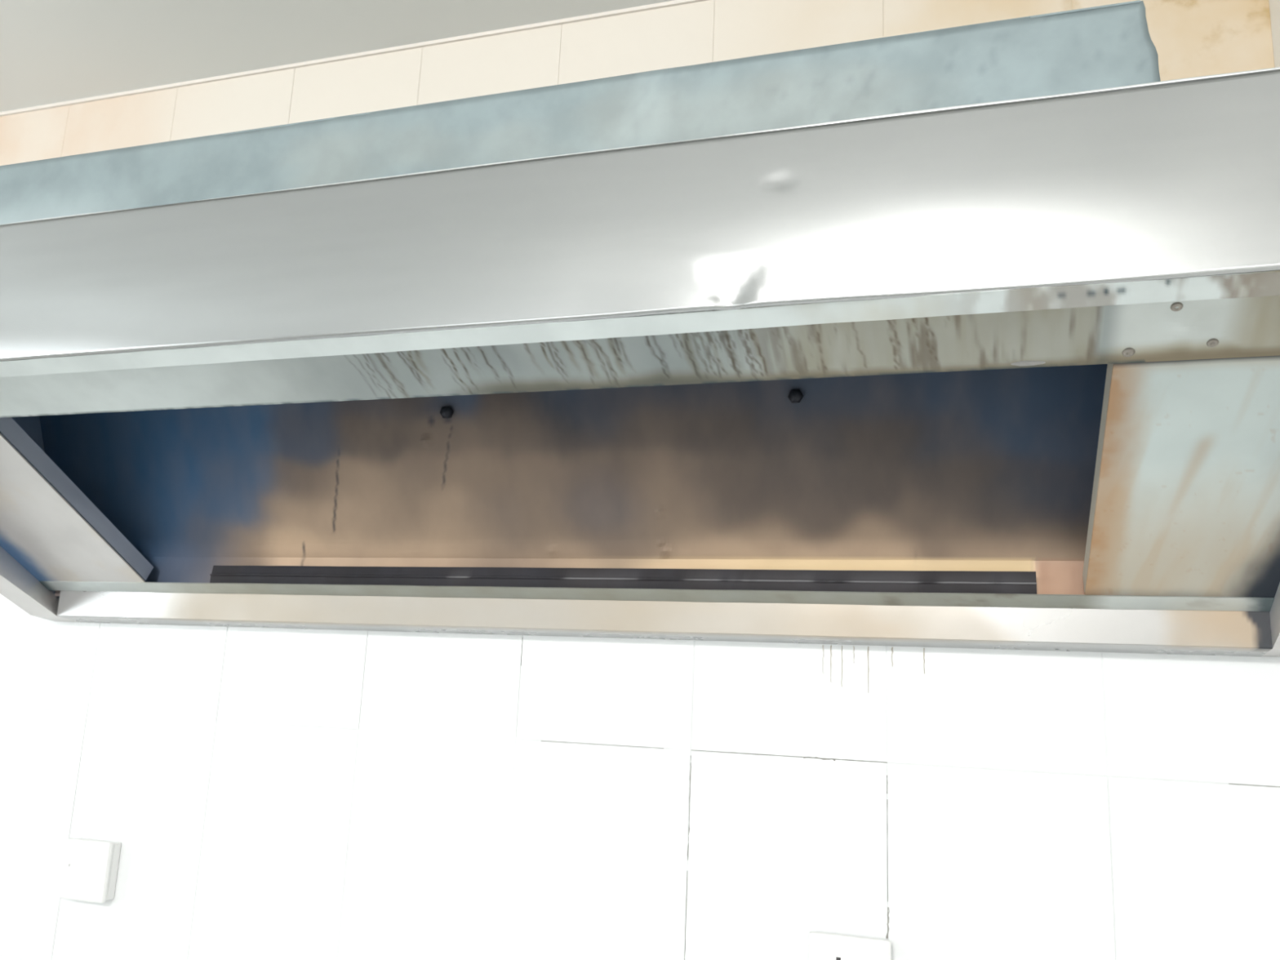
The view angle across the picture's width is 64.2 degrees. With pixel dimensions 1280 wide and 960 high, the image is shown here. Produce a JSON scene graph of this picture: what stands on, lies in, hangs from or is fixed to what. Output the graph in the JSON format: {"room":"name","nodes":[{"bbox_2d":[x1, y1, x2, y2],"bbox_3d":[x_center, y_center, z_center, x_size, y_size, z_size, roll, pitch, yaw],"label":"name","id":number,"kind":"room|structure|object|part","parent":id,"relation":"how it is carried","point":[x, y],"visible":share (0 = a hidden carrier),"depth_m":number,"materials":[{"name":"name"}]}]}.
{"room":"commercial kitchen","nodes":[
{"label":"commercial kitchen","id":0,"kind":"room"},
{"bbox_2d":[0,0,673,111],"bbox_3d":[-1.320,-0.981,-0.149,3.210,0.100,3.800,-1,-12,17],"label":"ceiling","id":1,"kind":"structure","parent":0,"point":[51,51],"depth_m":1.36,"materials":[{"name":"paint"}]},
{"bbox_2d":[0,0,1279,959],"bbox_3d":[-0.822,0.625,1.330,3.010,2.426,0.101,-1,-12,17],"label":"wall","id":2,"kind":"structure","parent":0,"point":[266,793],"depth_m":1.11,"materials":[{"name":"tile"}]},
{"bbox_2d":[57,837,121,903],"bbox_3d":[-0.673,0.476,1.249,0.070,0.070,0.022,-1,-12,17],"label":"wall socket","id":3,"kind":"object","parent":2,"relation":"attached to","point":[89,869],"visible":1,"depth_m":1.24,"materials":[{"name":"white plastic"}]},
{"bbox_2d":[0,0,708,116],"bbox_3d":[-0.786,-0.571,1.519,3.010,0.005,0.005,-1,-12,17],"label":"trim","id":4,"kind":"structure","parent":2,"relation":"attached to","point":[675,2],"depth_m":1.39,"materials":[{"name":"white"}]},
{"bbox_2d":[0,0,1279,657],"bbox_3d":[-0.141,-0.073,0.968,1.453,0.413,0.449,-1,-12,17],"label":"range hood","id":5,"kind":"object","parent":2,"relation":"attached to","point":[966,336],"visible":1,"depth_m":0.84,"materials":[{"name":"metal"}]},
{"bbox_3d":[-0.108,-0.012,1.106,1.382,0.288,0.091,-1,-12,17],"label":"baffle plate","id":6,"kind":"part","parent":5,"relation":"part of","materials":[{"name":"metal"}]},
{"bbox_3d":[-0.074,0.106,1.096,0.933,0.024,0.006,-1,-12,17],"label":"grease rail","id":7,"kind":"part","parent":5,"relation":"part of","materials":[{"name":"metal"}]},
{"bbox_3d":[-0.204,-0.169,0.772,1.453,0.127,0.007,-1,-12,17],"label":"panel","id":8,"kind":"part","parent":5,"relation":"part of","materials":[{"name":"metal"}]},
{"bbox_3d":[0.445,0.006,0.808,0.152,0.147,0.252,-1,-12,17],"label":"blank panel","id":9,"kind":"part","parent":5,"relation":"part of","materials":[{"name":"metal"}]},
{"bbox_2d":[808,931,891,959],"bbox_3d":[0.200,0.475,0.974,0.078,0.078,0.016,-1,-12,17],"label":"wall socket","id":10,"kind":"object","parent":2,"relation":"attached to","point":[821,945],"visible":1,"depth_m":0.97,"materials":[{"name":"white plastic"}]},
{"bbox_2d":[1268,0,1279,67],"bbox_3d":[0.110,0.227,-0.864,0.100,2.426,3.800,-1,-12,17],"label":"wall","id":11,"kind":"structure","parent":0,"point":[1274,5],"depth_m":1.03,"materials":[{"name":"paint"}]}
]}

